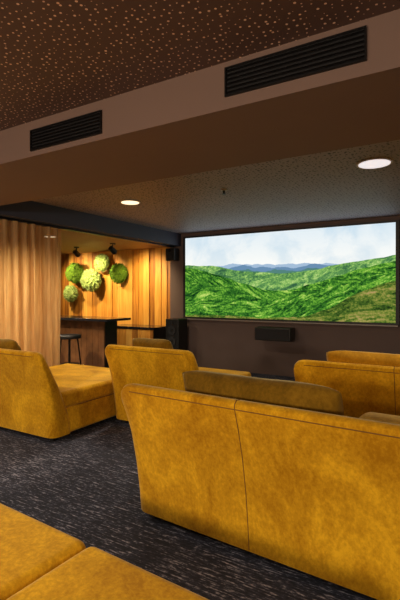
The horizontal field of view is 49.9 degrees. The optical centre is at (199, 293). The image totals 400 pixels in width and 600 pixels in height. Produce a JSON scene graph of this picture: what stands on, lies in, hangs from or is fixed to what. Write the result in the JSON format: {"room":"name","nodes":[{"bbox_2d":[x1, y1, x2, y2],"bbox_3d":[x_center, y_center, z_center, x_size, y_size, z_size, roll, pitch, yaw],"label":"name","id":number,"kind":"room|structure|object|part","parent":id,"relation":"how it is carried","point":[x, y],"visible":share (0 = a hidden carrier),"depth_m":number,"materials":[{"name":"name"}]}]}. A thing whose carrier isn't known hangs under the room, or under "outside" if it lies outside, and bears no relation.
{"room":"home theater","nodes":[
{"label":"home theater","id":0,"kind":"room"},
{"bbox_2d":[8,220,165,253],"bbox_3d":[-4.331,-1.065,5.266,3.600,0.330,9.500,0,0,30],"label":"ceiling","id":1,"kind":"structure","parent":0,"point":[87,243],"depth_m":7.66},
{"bbox_2d":[73,247,80,256],"bbox_3d":[-2.363,-0.801,8.229,0.106,0.197,0.161,0,0,30],"label":"ceiling spotlight","id":2,"kind":"object","parent":1,"relation":"attached to","point":[75,252],"depth_m":8.19,"materials":[{"name":"black metal"}]},
{"bbox_2d":[0,216,173,366],"bbox_3d":[-1.734,0.215,6.008,0.180,2.230,4.791,0,0,30],"label":"sheer curtain","id":3,"kind":"object","parent":1,"relation":"hanging from","point":[30,254],"visible":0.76,"depth_m":5.35,"materials":[{"name":"fabric"}]},
{"bbox_2d":[0,219,60,366],"bbox_3d":[-2.405,0.230,4.872,0.169,2.200,2.152,0,0,30],"label":"drape","id":4,"kind":"object","parent":3,"relation":"hanging from","point":[30,254],"depth_m":5.35,"materials":[{"name":"brown fabric"}]},
{"bbox_3d":[-1.718,-0.886,6.005,0.040,0.028,4.780,0,0,30],"label":"curtain rail","id":5,"kind":"part","parent":3,"relation":"part of","materials":[{"name":"metal"}]},
{"bbox_2d":[108,243,116,254],"bbox_3d":[-1.549,-0.801,7.635,0.100,0.198,0.161,0,0,30],"label":"ceiling spotlight","id":6,"kind":"object","parent":1,"relation":"attached to","point":[111,248],"depth_m":7.61,"materials":[{"name":"black metal"}]},
{"bbox_2d":[60,247,169,325],"bbox_3d":[-1.976,0.225,9.230,3.450,2.250,0.278,0,0,30],"label":"cladding","id":7,"kind":"object","parent":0,"point":[143,297],"depth_m":8.75,"materials":[{"name":"brown wood"}]},
{"bbox_2d":[0,373,376,599],"bbox_3d":[-0.967,1.400,3.292,11.400,0.100,9.500,0,0,30],"label":"floor","id":8,"kind":"structure","parent":0,"point":[83,484],"depth_m":2.60,"materials":[{"name":"carpet"}]},
{"bbox_2d":[0,348,115,441],"bbox_3d":[-1.567,0.930,4.689,1.310,0.840,1.517,0,0,30],"label":"lounge sofa","id":9,"kind":"object","parent":8,"relation":"on","point":[37,398],"visible":0.81,"depth_m":4.03,"materials":[{"name":"yellow fabric"}]},
{"bbox_2d":[0,339,21,350],"bbox_3d":[-2.032,0.664,4.441,0.594,0.422,0.277,0,0,30],"label":"throw pillow","id":10,"kind":"object","parent":9,"relation":"on","point":[11,344],"visible":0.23,"depth_m":4.24,"materials":[{"name":"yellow fabric"}]},
{"bbox_3d":[-1.849,0.905,4.209,1.310,0.790,0.400,0,0,30],"label":"backrest","id":11,"kind":"part","parent":9,"relation":"part of","materials":[{"name":"yellow fabric"}]},
{"bbox_2d":[49,363,113,406],"bbox_3d":[-1.504,0.985,4.798,1.286,0.160,1.265,0,0,30],"label":"seat cushion","id":12,"kind":"object","parent":9,"relation":"on","point":[79,385],"depth_m":4.44,"materials":[{"name":"yellow fabric"}]},
{"bbox_3d":[-1.492,1.175,4.817,1.286,0.250,1.190,0,0,30],"label":"seat","id":13,"kind":"part","parent":9,"relation":"part of","materials":[{"name":"yellow fabric"}]},
{"bbox_2d":[60,334,81,364],"bbox_3d":[-2.056,0.991,6.771,0.360,0.702,0.360,0,0,30],"label":"bar stool","id":14,"kind":"object","parent":8,"relation":"on","point":[68,337],"visible":0.77,"depth_m":6.73,"materials":[{"name":"black plastic"}]},
{"bbox_3d":[-2.016,1.015,6.617,0.024,0.653,0.104,0,0,-15],"label":"leg","id":15,"kind":"part","parent":14,"relation":"part of","materials":[{"name":"metal"}]},
{"bbox_3d":[-2.056,0.670,6.771,0.360,0.060,0.360,0,0,30],"label":"seat","id":16,"kind":"part","parent":14,"relation":"part of","materials":[{"name":"black leather"}]},
{"bbox_3d":[-1.901,1.015,6.812,0.104,0.653,0.024,0,0,-15],"label":"leg","id":17,"kind":"part","parent":14,"relation":"part of","materials":[{"name":"metal"}]},
{"bbox_2d":[60,315,130,367],"bbox_3d":[-2.141,0.875,7.517,1.900,0.950,0.600,0,0,30],"label":"bar table","id":18,"kind":"object","parent":8,"relation":"on","point":[97,332],"visible":0.47,"depth_m":7.26,"materials":[{"name":"brown wood"}]},
{"bbox_2d":[0,503,208,599],"bbox_3d":[-1.188,0.930,1.184,2.330,0.840,1.537,0,0,33],"label":"lounge sofa","id":19,"kind":"object","parent":8,"relation":"on","point":[39,561],"visible":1,"depth_m":1.40,"materials":[{"name":"yellow fabric"}]},
{"bbox_2d":[0,503,85,599],"bbox_3d":[-1.419,0.985,1.488,1.586,0.160,1.285,0,0,33],"label":"seat cushion","id":20,"kind":"object","parent":19,"relation":"on","point":[30,548],"depth_m":1.53,"materials":[{"name":"yellow fabric"}]},
{"bbox_2d":[6,547,208,599],"bbox_3d":[-0.455,0.985,0.852,0.716,0.160,1.285,0,0,33],"label":"seat cushion","id":21,"kind":"object","parent":19,"relation":"on","point":[90,573],"depth_m":1.35,"materials":[{"name":"yellow fabric"}]},
{"bbox_2d":[117,324,165,345],"bbox_3d":[-1.193,0.970,8.282,1.120,0.720,0.520,0,0,30],"label":"sideboard","id":22,"kind":"object","parent":8,"relation":"on","point":[126,333],"visible":0.43,"depth_m":8.07,"materials":[{"name":"brown wood"}]},
{"bbox_2d":[166,318,186,349],"bbox_3d":[-0.431,0.900,7.841,0.340,0.900,0.350,0,0,30],"label":"tower speaker","id":23,"kind":"object","parent":8,"relation":"on","point":[176,328],"visible":0.51,"depth_m":7.71},
{"bbox_2d":[105,345,250,422],"bbox_3d":[-0.185,0.930,4.690,1.065,0.840,1.367,0,0,30],"label":"lounge sofa","id":24,"kind":"object","parent":8,"relation":"on","point":[157,367],"visible":0.46,"depth_m":4.17,"materials":[{"name":"yellow fabric"}]},
{"bbox_3d":[-0.428,0.905,4.274,1.065,0.790,0.400,0,0,30],"label":"backrest","id":25,"kind":"part","parent":24,"relation":"part of","materials":[{"name":"yellow fabric"}]},
{"bbox_2d":[132,338,172,348],"bbox_3d":[-0.459,0.664,4.416,0.479,0.422,0.277,0,0,30],"label":"throw pillow","id":26,"kind":"object","parent":24,"relation":"on","point":[140,342],"visible":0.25,"depth_m":4.30,"materials":[{"name":"yellow fabric"}]},
{"bbox_2d":[198,367,250,376],"bbox_3d":[-0.121,0.985,4.798,1.041,0.160,1.115,0,0,30],"label":"seat cushion","id":27,"kind":"object","parent":24,"relation":"on","point":[243,373],"depth_m":5.02,"materials":[{"name":"yellow fabric"}]},
{"bbox_2d":[121,383,399,599],"bbox_3d":[1.109,0.929,2.182,2.955,0.842,1.287,0,0,34],"label":"lounge sofa","id":28,"kind":"object","parent":8,"relation":"on","point":[317,494],"visible":1,"depth_m":2.01,"materials":[{"name":"yellow fabric"}]},
{"bbox_2d":[182,371,343,415],"bbox_3d":[0.321,0.654,2.335,0.934,0.423,0.296,0,0,30],"label":"throw pillow","id":29,"kind":"object","parent":28,"relation":"on","point":[286,393],"visible":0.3,"depth_m":2.18,"materials":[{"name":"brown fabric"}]},
{"bbox_2d":[359,412,399,423],"bbox_3d":[1.034,0.752,1.833,0.750,0.355,0.340,0,0,34],"label":"cushion","id":30,"kind":"object","parent":28,"relation":"on","point":[388,418],"depth_m":2.00,"materials":[{"name":"yellow fabric"}]},
{"bbox_2d":[294,360,399,417],"bbox_3d":[2.094,0.929,3.352,2.380,0.842,1.367,0,0,30],"label":"lounge sofa","id":31,"kind":"object","parent":8,"relation":"on","point":[363,388],"visible":0.31,"depth_m":3.16,"materials":[{"name":"yellow fabric"}]},
{"bbox_2d":[326,350,399,366],"bbox_3d":[1.482,0.664,3.277,0.996,0.433,0.294,0,0,30],"label":"throw pillow","id":32,"kind":"object","parent":31,"relation":"on","point":[357,357],"visible":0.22,"depth_m":3.28,"materials":[{"name":"fabric"}]},
{"bbox_2d":[0,0,399,130],"bbox_3d":[-0.652,-1.180,0.075,7.600,0.100,4.270,0,0,30],"label":"ceiling","id":33,"kind":"structure","parent":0,"point":[57,56],"depth_m":1.90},
{"bbox_2d":[0,9,399,205],"bbox_3d":[0.651,-1.065,2.296,7.600,0.330,0.880,0,0,30],"label":"ceiling beam","id":34,"kind":"structure","parent":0,"point":[185,124],"depth_m":2.39,"materials":[{"name":"brown paint"}]},
{"bbox_2d":[30,110,101,151],"bbox_3d":[-0.840,-1.000,2.654,0.621,0.136,0.012,0,0,30],"label":"ceiling vent","id":35,"kind":"object","parent":34,"relation":"in","point":[90,124],"visible":1,"depth_m":2.64,"materials":[{"name":"black plastic"}]},
{"bbox_2d":[224,25,366,97],"bbox_3d":[0.402,-1.028,1.925,0.651,0.141,0.012,0,0,30],"label":"ceiling vent","id":36,"kind":"object","parent":34,"relation":"in","point":[349,47],"visible":1,"depth_m":1.90,"materials":[{"name":"black plastic"}]},
{"bbox_2d":[32,140,399,233],"bbox_3d":[1.975,-1.180,4.552,7.600,0.100,4.350,0,0,30],"label":"ceiling","id":37,"kind":"structure","parent":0,"point":[328,186],"depth_m":4.98,"materials":[{"name":"paint"}]},
{"bbox_2d":[0,201,180,246],"bbox_3d":[-2.768,-1.065,4.175,0.200,0.330,9.200,0,0,30],"label":"ceiling bulkhead","id":38,"kind":"object","parent":37,"relation":"attached to","point":[33,211],"depth_m":5.96,"materials":[{"name":"black paint"}]},
{"bbox_2d":[120,200,140,204],"bbox_3d":[-0.856,-1.124,5.279,0.250,0.012,0.250,0,0,30],"label":"recessed light","id":39,"kind":"object","parent":37,"relation":"in","point":[128,202],"visible":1,"depth_m":5.25,"materials":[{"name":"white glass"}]},
{"bbox_2d":[121,201,138,204],"bbox_3d":[-0.856,-1.121,5.279,0.215,0.006,0.215,0,0,30],"label":"diffuser","id":40,"kind":"object","parent":39,"relation":"attached to","point":[123,202],"depth_m":5.25,"materials":[{"name":"beige plastic"}]},
{"bbox_2d":[356,157,392,168],"bbox_3d":[1.504,-1.124,3.709,0.300,0.012,0.300,0,0,30],"label":"recessed light","id":41,"kind":"object","parent":37,"relation":"in","point":[372,163],"visible":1,"depth_m":3.68,"materials":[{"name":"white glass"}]},
{"bbox_2d":[170,216,399,376],"bbox_3d":[2.892,0.110,6.361,7.850,2.480,0.300,0,0,30],"label":"wall","id":42,"kind":"structure","parent":0,"point":[227,345],"depth_m":7.25,"materials":[{"name":"brown paint"}]},
{"bbox_2d":[166,248,178,260],"bbox_3d":[-0.510,-0.735,8.062,0.200,0.230,0.209,0,0,30],"label":"wall speaker","id":43,"kind":"object","parent":42,"relation":"attached to","point":[172,254],"visible":1,"depth_m":7.97,"materials":[{"name":"black plastic"}]},
{"bbox_2d":[255,326,294,341],"bbox_3d":[1.223,0.645,6.986,0.600,0.210,0.312,0,0,30],"label":"speaker","id":44,"kind":"object","parent":42,"relation":"attached to","point":[284,334],"visible":1,"depth_m":6.84},
{"bbox_2d":[256,328,288,340],"bbox_3d":[1.148,0.645,6.857,0.560,0.170,0.014,0,0,30],"label":"grille","id":45,"kind":"object","parent":44,"relation":"attached to","point":[267,334],"depth_m":6.85,"materials":[{"name":"black fabric"}]},
{"bbox_2d":[183,220,399,326],"bbox_3d":[1.280,-0.296,7.083,3.660,1.528,0.075,0,0,30],"label":"projection screen","id":46,"kind":"object","parent":42,"relation":"attached to","point":[341,274],"visible":0.91,"depth_m":6.90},
{"bbox_3d":[-0.278,-0.305,8.004,0.040,1.510,0.065,0,0,30],"label":"frame","id":47,"kind":"part","parent":46,"relation":"part of","materials":[{"name":"black"}]},
{"bbox_3d":[1.279,-1.045,7.090,3.570,0.030,0.065,0,0,30],"label":"frame","id":48,"kind":"part","parent":46,"relation":"part of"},
{"bbox_3d":[1.279,0.440,7.090,3.570,0.040,0.065,0,0,30],"label":"frame","id":49,"kind":"part","parent":46,"relation":"part of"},
{"bbox_3d":[2.840,-0.305,6.174,0.050,1.510,0.065,0,0,30],"label":"frame","id":50,"kind":"part","parent":46,"relation":"part of","materials":[{"name":"black metal"}]},
{"bbox_3d":[-5.815,0.225,6.194,0.100,2.250,9.400,0,0,30],"label":"wall","id":51,"kind":"structure","parent":0,"visible":0},
{"bbox_2d":[63,285,78,301],"bbox_3d":[-2.818,-0.007,9.384,0.412,0.394,0.285,0,0,30],"label":"moss ball","id":52,"kind":"object","parent":51,"relation":"attached to","point":[70,293],"visible":1,"depth_m":9.30,"materials":[{"name":"green plant"}]},
{"bbox_2d":[65,262,83,283],"bbox_3d":[-2.696,-0.453,9.270,0.496,0.475,0.345,0,0,30],"label":"moss ball","id":53,"kind":"object","parent":51,"relation":"attached to","point":[74,272],"visible":0.91,"depth_m":9.16,"materials":[{"name":"green plant"}]},
{"bbox_2d":[80,268,102,291],"bbox_3d":[-2.288,-0.296,9.013,0.521,0.524,0.375,0,0,30],"label":"moss ball","id":54,"kind":"object","parent":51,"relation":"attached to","point":[90,280],"visible":1,"depth_m":8.90,"materials":[{"name":"plant"}]},
{"bbox_2d":[94,254,109,271],"bbox_3d":[-2.036,-0.651,8.920,0.398,0.400,0.281,0,0,30],"label":"moss ball","id":55,"kind":"object","parent":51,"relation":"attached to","point":[101,262],"visible":1,"depth_m":8.84,"materials":[{"name":"plant"}]},
{"bbox_2d":[109,262,127,283],"bbox_3d":[-1.646,-0.420,8.678,0.444,0.449,0.324,0,0,30],"label":"moss ball","id":56,"kind":"object","parent":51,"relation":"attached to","point":[118,273],"visible":1,"depth_m":8.58,"materials":[{"name":"green plant"}]}
]}

